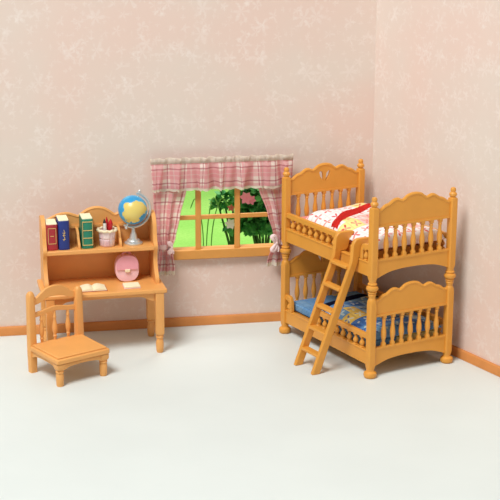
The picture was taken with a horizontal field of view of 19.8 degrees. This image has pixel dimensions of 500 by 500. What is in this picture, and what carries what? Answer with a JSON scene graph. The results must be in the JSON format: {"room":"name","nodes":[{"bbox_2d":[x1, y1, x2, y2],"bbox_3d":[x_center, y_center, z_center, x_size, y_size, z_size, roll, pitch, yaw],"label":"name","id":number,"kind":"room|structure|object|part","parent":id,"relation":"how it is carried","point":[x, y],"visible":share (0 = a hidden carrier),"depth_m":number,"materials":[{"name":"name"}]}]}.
{"room":"bedroom","nodes":[
{"label":"bedroom","id":0,"kind":"room"},
{"bbox_2d":[0,0,376,326],"bbox_3d":[-2.557,-0.912,13.020,7.593,3.650,0.080,-3,15,-10],"label":"wall","id":1,"kind":"structure","parent":0,"point":[92,92],"depth_m":13.26,"materials":[{"name":"pink paper"}]},
{"bbox_2d":[0,312,280,335],"bbox_3d":[-2.563,0.777,13.407,7.572,0.087,0.030,-3,15,-10],"label":"baseboard","id":2,"kind":"structure","parent":1,"relation":"attached to","point":[269,316],"depth_m":13.72,"materials":[{"name":"brown wood"}]},
{"bbox_2d":[173,188,273,259],"bbox_3d":[-0.283,-0.313,13.593,1.184,0.775,0.138,-3,15,-10],"label":"window","id":3,"kind":"structure","parent":1,"relation":"in","point":[198,251],"depth_m":13.59,"materials":[{"name":"brown wood"}]},
{"bbox_2d":[153,191,185,275],"bbox_3d":[-0.736,-0.177,13.432,0.345,0.868,0.116,-3,15,-10],"label":"curtain","id":4,"kind":"object","parent":3,"relation":"hanging from","point":[168,205],"visible":0.98,"depth_m":13.41,"materials":[{"name":"pink fabric"}]},
{"bbox_3d":[-0.801,0.222,13.524,0.185,0.049,0.055,-3,15,-10],"label":"lace trim","id":5,"kind":"part","parent":4,"relation":"part of","materials":[{"name":"beige fabric"}]},
{"bbox_2d":[150,153,293,192],"bbox_3d":[-0.260,-0.718,13.365,1.355,0.336,0.097,-3,15,-10],"label":"window valance","id":6,"kind":"object","parent":3,"relation":"hanging from","point":[251,171],"visible":0.94,"depth_m":13.35,"materials":[{"name":"pink fabric"}]},
{"bbox_3d":[-0.257,-0.580,13.403,1.322,0.049,0.088,-3,15,-10],"label":"lace trim","id":7,"kind":"part","parent":6,"relation":"part of","materials":[{"name":"white fabric"}]},
{"bbox_3d":[-0.277,0.028,13.643,1.184,0.091,0.059,-3,15,-10],"label":"sill","id":8,"kind":"part","parent":3,"relation":"part of","materials":[{"name":"brown wood"}]},
{"bbox_3d":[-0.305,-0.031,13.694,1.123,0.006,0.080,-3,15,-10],"label":"sill","id":9,"kind":"part","parent":3,"relation":"part of","materials":[{"name":"brown wood"}]},
{"bbox_2d":[258,186,282,266],"bbox_3d":[0.229,-0.238,13.598,0.323,0.829,0.109,-6,16,-21],"label":"curtain","id":10,"kind":"object","parent":3,"relation":"hanging from","point":[272,198],"visible":0.69,"depth_m":13.59,"materials":[{"name":"pink fabric"}]},
{"bbox_3d":[0.267,0.135,13.714,0.220,0.050,0.059,-3,15,-10],"label":"lace trim","id":11,"kind":"part","parent":10,"relation":"part of","materials":[{"name":"white fabric"}]},
{"bbox_2d":[0,321,499,499],"bbox_3d":[-0.757,2.122,8.600,11.500,0.050,11.547,0,15,0],"label":"floor","id":12,"kind":"structure","parent":0,"point":[224,411],"depth_m":11.37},
{"bbox_2d":[26,284,109,386],"bbox_3d":[-1.568,0.713,12.366,0.555,0.748,0.534,-11,19,-37],"label":"desk chair","id":13,"kind":"object","parent":12,"relation":"on","point":[62,353],"visible":1,"depth_m":12.38,"materials":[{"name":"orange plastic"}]},
{"bbox_3d":[-1.895,0.712,12.404,0.068,0.728,0.068,-11,19,-37],"label":"post","id":14,"kind":"part","parent":13,"relation":"part of","materials":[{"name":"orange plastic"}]},
{"bbox_3d":[-1.712,0.521,12.505,0.468,0.072,0.026,-11,19,-37],"label":"rail","id":15,"kind":"part","parent":13,"relation":"part of","materials":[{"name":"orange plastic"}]},
{"bbox_3d":[-1.712,0.376,12.466,0.468,0.147,0.030,-11,19,-37],"label":"crest rail","id":16,"kind":"part","parent":13,"relation":"part of","materials":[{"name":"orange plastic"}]},
{"bbox_3d":[-1.613,1.060,12.128,0.078,0.198,0.078,-11,19,-37],"label":"leg","id":17,"kind":"part","parent":13,"relation":"part of","materials":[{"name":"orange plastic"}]},
{"bbox_3d":[-1.556,0.834,12.376,0.508,0.016,0.446,-11,19,-37],"label":"seat","id":18,"kind":"part","parent":13,"relation":"part of","materials":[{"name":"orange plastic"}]},
{"bbox_3d":[-1.558,0.862,12.392,0.555,0.048,0.500,-11,19,-37],"label":"seat frame","id":19,"kind":"part","parent":13,"relation":"part of","materials":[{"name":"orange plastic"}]},
{"bbox_3d":[-1.518,0.656,12.677,0.068,0.700,0.068,-11,19,-37],"label":"post","id":20,"kind":"part","parent":13,"relation":"part of","materials":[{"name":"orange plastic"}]},
{"bbox_3d":[-1.272,0.992,12.391,0.078,0.198,0.078,-11,19,-37],"label":"leg","id":21,"kind":"part","parent":13,"relation":"part of","materials":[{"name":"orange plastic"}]},
{"bbox_2d":[37,206,166,352],"bbox_3d":[-1.350,0.276,12.981,1.112,1.281,0.580,-3,15,-13],"label":"writing desk","id":22,"kind":"object","parent":12,"relation":"on","point":[75,266],"visible":0.79,"depth_m":13.04,"materials":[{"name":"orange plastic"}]},
{"bbox_3d":[-1.885,0.589,13.187,0.080,0.567,0.080,-3,15,-13],"label":"leg","id":23,"kind":"part","parent":22,"relation":"part of","materials":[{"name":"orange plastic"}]},
{"bbox_3d":[-1.772,0.710,12.730,0.080,0.567,0.080,-3,15,-13],"label":"leg","id":24,"kind":"part","parent":22,"relation":"part of","materials":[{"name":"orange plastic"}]},
{"bbox_2d":[45,219,57,250],"bbox_3d":[-1.790,-0.139,12.864,0.100,0.246,0.217,-3,15,-13],"label":"book","id":25,"kind":"object","parent":22,"relation":"on","point":[51,225],"visible":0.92,"depth_m":12.77,"materials":[{"name":"red paper"}]},
{"bbox_2d":[56,215,69,249],"bbox_3d":[-1.687,-0.159,12.884,0.096,0.276,0.219,-3,15,-13],"label":"book","id":26,"kind":"object","parent":22,"relation":"on","point":[62,221],"visible":0.99,"depth_m":12.79,"materials":[{"name":"blue paper"}]},
{"bbox_2d":[79,213,92,248],"bbox_3d":[-1.481,-0.174,12.932,0.100,0.282,0.217,-3,15,-13],"label":"book","id":27,"kind":"object","parent":22,"relation":"on","point":[85,219],"visible":0.99,"depth_m":12.84,"materials":[{"name":"green paper"}]},
{"bbox_2d":[82,221,92,245],"bbox_3d":[-1.457,-0.148,12.834,0.092,0.222,0.010,-3,15,-13],"label":"print","id":28,"kind":"object","parent":27,"relation":"attached to","point":[87,226],"depth_m":12.83,"materials":[{"name":"green paper"}]},
{"bbox_2d":[80,283,107,291],"bbox_3d":[-1.410,0.337,12.828,0.244,0.027,0.180,-3,15,-13],"label":"open book","id":29,"kind":"object","parent":22,"relation":"on","point":[95,287],"visible":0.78,"depth_m":12.79,"materials":[{"name":"beige paper"}]},
{"bbox_2d":[47,239,153,255],"bbox_3d":[-1.371,-0.025,12.999,0.967,0.038,0.295,-3,15,-13],"label":"shelf","id":30,"kind":"object","parent":22,"relation":"attached to","point":[148,244],"depth_m":12.91,"materials":[{"name":"orange plastic"}]},
{"bbox_2d":[96,226,117,246],"bbox_3d":[-1.295,-0.120,12.959,0.199,0.165,0.191,-3,15,-13],"label":"pencil cup","id":31,"kind":"object","parent":22,"relation":"on","point":[106,238],"visible":0.99,"depth_m":12.90,"materials":[{"name":"plastic"}]},
{"bbox_2d":[103,219,106,230],"bbox_3d":[-1.308,-0.174,12.918,0.037,0.226,0.028,-3,15,-13],"label":"pencil","id":32,"kind":"object","parent":31,"relation":"in","point":[104,221],"visible":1,"depth_m":12.89,"materials":[{"name":"white plastic"}]},
{"bbox_2d":[108,219,112,230],"bbox_3d":[-1.270,-0.176,12.950,0.054,0.216,0.039,-3,15,-13],"label":"pencil","id":33,"kind":"object","parent":31,"relation":"in","point":[110,224],"visible":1,"depth_m":12.92,"materials":[{"name":"red plastic"}]},
{"bbox_2d":[114,252,138,280],"bbox_3d":[-1.125,0.146,13.060,0.216,0.277,0.107,-3,15,-13],"label":"bag","id":34,"kind":"object","parent":22,"relation":"on","point":[126,265],"visible":1,"depth_m":13.03,"materials":[{"name":"pink plastic"}]},
{"bbox_2d":[122,282,140,288],"bbox_3d":[-1.069,0.320,12.907,0.150,0.022,0.140,-3,15,-13],"label":"notebook","id":35,"kind":"object","parent":22,"relation":"on","point":[130,285],"visible":1,"depth_m":12.87,"materials":[{"name":"beige paper"}]},
{"bbox_2d":[118,189,151,245],"bbox_3d":[-1.063,-0.301,12.989,0.268,0.502,0.266,8,16,26],"label":"desk globe","id":36,"kind":"object","parent":22,"relation":"on","point":[132,209],"visible":1,"depth_m":12.91,"materials":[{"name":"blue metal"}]},
{"bbox_3d":[-1.022,-0.369,12.981,0.261,0.367,0.032,-3,15,-13],"label":"meridian arm","id":37,"kind":"part","parent":36,"relation":"part of","materials":[{"name":"silver metal"}]},
{"bbox_3d":[-0.932,0.534,13.408,0.080,0.567,0.080,-3,15,-13],"label":"leg","id":38,"kind":"part","parent":22,"relation":"part of","materials":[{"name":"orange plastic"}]},
{"bbox_3d":[-0.819,0.655,12.952,0.080,0.567,0.080,-3,15,-13],"label":"leg","id":39,"kind":"part","parent":22,"relation":"part of","materials":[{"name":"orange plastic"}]},
{"bbox_2d":[294,230,368,374],"bbox_3d":[0.718,0.453,12.489,0.514,1.204,0.433,-8,17,-29],"label":"ladder","id":40,"kind":"object","parent":12,"relation":"on","point":[341,238],"visible":0.95,"depth_m":12.44,"materials":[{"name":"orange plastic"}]},
{"bbox_2d":[279,159,457,378],"bbox_3d":[1.046,0.118,12.980,0.938,1.602,1.546,-8,17,-29],"label":"bunk bed","id":41,"kind":"object","parent":12,"relation":"on","point":[316,239],"visible":0.88,"depth_m":12.52,"materials":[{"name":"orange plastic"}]},
{"bbox_3d":[0.334,0.011,13.385,0.115,1.600,0.115,-8,17,-29],"label":"post","id":42,"kind":"part","parent":41,"relation":"part of","materials":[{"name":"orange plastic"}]},
{"bbox_3d":[0.375,0.501,13.438,0.036,0.148,0.111,-8,17,-29],"label":"guard rail","id":43,"kind":"part","parent":41,"relation":"part of","materials":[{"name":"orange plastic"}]},
{"bbox_3d":[0.574,-0.174,12.902,0.036,0.148,0.907,-8,17,-29],"label":"guard rail","id":44,"kind":"part","parent":41,"relation":"part of","materials":[{"name":"orange plastic"}]},
{"bbox_3d":[0.691,0.293,13.670,0.767,0.714,0.038,-8,17,-29],"label":"headboard","id":45,"kind":"part","parent":41,"relation":"part of","materials":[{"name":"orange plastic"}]},
{"bbox_3d":[0.694,-0.471,13.468,0.767,0.714,0.038,-8,17,-29],"label":"headboard","id":46,"kind":"part","parent":41,"relation":"part of","materials":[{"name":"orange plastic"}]},
{"bbox_3d":[0.801,0.694,12.713,0.036,0.148,0.907,-8,17,-29],"label":"guard rail","id":47,"kind":"part","parent":41,"relation":"part of","materials":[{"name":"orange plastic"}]},
{"bbox_3d":[1.050,-0.091,13.779,0.115,1.600,0.115,-8,17,-29],"label":"post","id":48,"kind":"part","parent":41,"relation":"part of","materials":[{"name":"orange plastic"}]},
{"bbox_3d":[0.993,0.016,12.190,0.036,0.148,0.141,-8,17,-29],"label":"guard rail","id":49,"kind":"part","parent":41,"relation":"part of","materials":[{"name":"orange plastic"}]},
{"bbox_2d":[302,216,427,249],"bbox_3d":[1.030,-0.189,12.972,0.693,0.049,1.231,-8,17,-29],"label":"mattress","id":50,"kind":"object","parent":41,"relation":"on","point":[304,217],"visible":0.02,"depth_m":12.57,"materials":[{"name":"white fabric"}]},
{"bbox_2d":[306,203,444,248],"bbox_3d":[1.071,-0.254,12.866,0.738,0.129,1.280,-8,17,-29],"label":"patchwork quilt","id":51,"kind":"object","parent":50,"relation":"on","point":[355,217],"visible":0.68,"depth_m":12.71,"materials":[{"name":"white fabric"}]},
{"bbox_2d":[294,291,438,345],"bbox_3d":[1.037,0.626,13.128,0.743,0.084,1.341,-8,17,-29],"label":"mattress","id":52,"kind":"object","parent":41,"relation":"on","point":[305,306],"visible":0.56,"depth_m":13.30,"materials":[{"name":"blue fabric"}]},
{"bbox_2d":[322,294,441,338],"bbox_3d":[1.132,0.565,12.965,0.738,0.115,1.020,-8,17,-29],"label":"patchwork quilt","id":53,"kind":"object","parent":52,"relation":"on","point":[354,309],"visible":0.44,"depth_m":12.77,"materials":[{"name":"fabric"}]},
{"bbox_3d":[1.042,0.330,12.182,0.115,1.600,0.115,-8,17,-29],"label":"post","id":54,"kind":"part","parent":41,"relation":"part of","materials":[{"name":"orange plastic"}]},
{"bbox_3d":[1.402,0.492,13.289,0.036,0.048,1.371,-8,17,-29],"label":"guard rail","id":55,"kind":"part","parent":41,"relation":"part of","materials":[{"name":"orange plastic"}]},
{"bbox_3d":[1.398,0.613,12.467,0.767,0.714,0.038,-8,17,-29],"label":"footboard","id":56,"kind":"part","parent":41,"relation":"part of","materials":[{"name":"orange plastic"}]},
{"bbox_3d":[1.401,-0.151,12.266,0.767,0.714,0.038,-8,17,-29],"label":"footboard","id":57,"kind":"part","parent":41,"relation":"part of","materials":[{"name":"orange plastic"}]},
{"bbox_3d":[1.405,-0.272,13.088,0.036,0.048,1.371,-8,17,-29],"label":"guard rail","id":58,"kind":"part","parent":41,"relation":"part of","materials":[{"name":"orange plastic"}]},
{"bbox_3d":[1.757,0.229,12.576,0.115,1.600,0.115,-8,17,-29],"label":"post","id":59,"kind":"part","parent":41,"relation":"part of","materials":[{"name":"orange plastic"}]},
{"bbox_2d":[372,0,499,365],"bbox_3d":[2.709,-0.407,11.176,0.080,3.650,6.000,-8,17,-29],"label":"wall","id":60,"kind":"structure","parent":0,"point":[437,96],"depth_m":12.66,"materials":[{"name":"pink paper"}]},
{"bbox_2d":[450,345,499,376],"bbox_3d":[2.667,1.279,11.573,0.030,0.087,6.000,-8,17,-29],"label":"baseboard","id":61,"kind":"structure","parent":60,"relation":"attached to","point":[477,361],"depth_m":12.67,"materials":[{"name":"brown wood"}]},
{"label":"outside","id":62,"kind":"structure","parent":0,"visible":0},
{"bbox_2d":[173,189,270,246],"bbox_3d":[-2.502,-0.737,19.395,14.000,0.040,11.860,-3,15,-10],"label":"lawn","id":63,"kind":"structure","parent":62,"point":[185,235],"depth_m":17.60,"materials":[{"name":"green plant"}]},
{"bbox_2d":[190,197,228,245],"bbox_3d":[-0.405,-0.035,14.645,0.412,1.040,0.012,0,15,0],"label":"tuft","id":64,"kind":"object","parent":63,"relation":"on","point":[213,197],"visible":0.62,"depth_m":14.57,"materials":[{"name":"green plant"}]},
{"bbox_3d":[-0.541,-0.029,14.647,0.139,1.027,0.012,0,15,0],"label":"blade","id":65,"kind":"part","parent":64,"relation":"part of","materials":[{"name":"green plant"}]},
{"bbox_3d":[-0.382,-0.035,14.645,0.147,1.040,0.012,0,15,0],"label":"blade","id":66,"kind":"part","parent":64,"relation":"part of","materials":[{"name":"green plant"}]},
{"bbox_3d":[-0.302,-0.031,14.646,0.207,1.032,0.012,0,15,0],"label":"blade","id":67,"kind":"part","parent":64,"relation":"part of","materials":[{"name":"green plant"}]},
{"bbox_2d":[208,190,243,244],"bbox_3d":[-0.208,-0.170,15.171,0.474,1.040,0.285,0,15,0],"label":"shrub","id":68,"kind":"object","parent":63,"relation":"on","point":[222,205],"visible":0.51,"depth_m":15.09,"materials":[{"name":"green plant"}]},
{"bbox_3d":[-0.222,-0.129,15.188,0.251,0.952,0.035,-3,15,-13],"label":"stem","id":69,"kind":"part","parent":68,"relation":"part of","materials":[{"name":"green plant"}]},
{"bbox_2d":[225,188,272,243],"bbox_3d":[0.119,-0.155,14.686,0.748,1.261,0.642,0,15,0],"label":"flowering shrub","id":70,"kind":"object","parent":63,"relation":"on","point":[251,200],"visible":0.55,"depth_m":14.55,"materials":[{"name":"green plant"}]},
{"bbox_2d":[225,219,233,228],"bbox_3d":[-0.196,-0.265,14.404,0.116,0.105,0.038,0,15,0],"label":"flower","id":71,"kind":"object","parent":70,"relation":"on","point":[230,224],"depth_m":14.41,"materials":[{"name":"white plant"}]},
{"bbox_2d":[240,192,251,203],"bbox_3d":[-0.039,-0.520,14.280,0.134,0.123,0.044,0,15,0],"label":"flower","id":72,"kind":"object","parent":70,"relation":"on","point":[247,198],"depth_m":14.28,"materials":[{"name":"pink plant"}]},
{"bbox_2d":[249,195,255,204],"bbox_3d":[0.010,-0.502,14.299,0.108,0.100,0.035,0,15,0],"label":"flower","id":73,"kind":"object","parent":70,"relation":"on","point":[251,198],"depth_m":14.30,"materials":[{"name":"pink plant"}]},
{"bbox_3d":[0.112,-0.077,14.745,0.352,1.081,0.116,-3,15,-10],"label":"stem","id":74,"kind":"part","parent":70,"relation":"part of","materials":[{"name":"green plant"}]}
]}

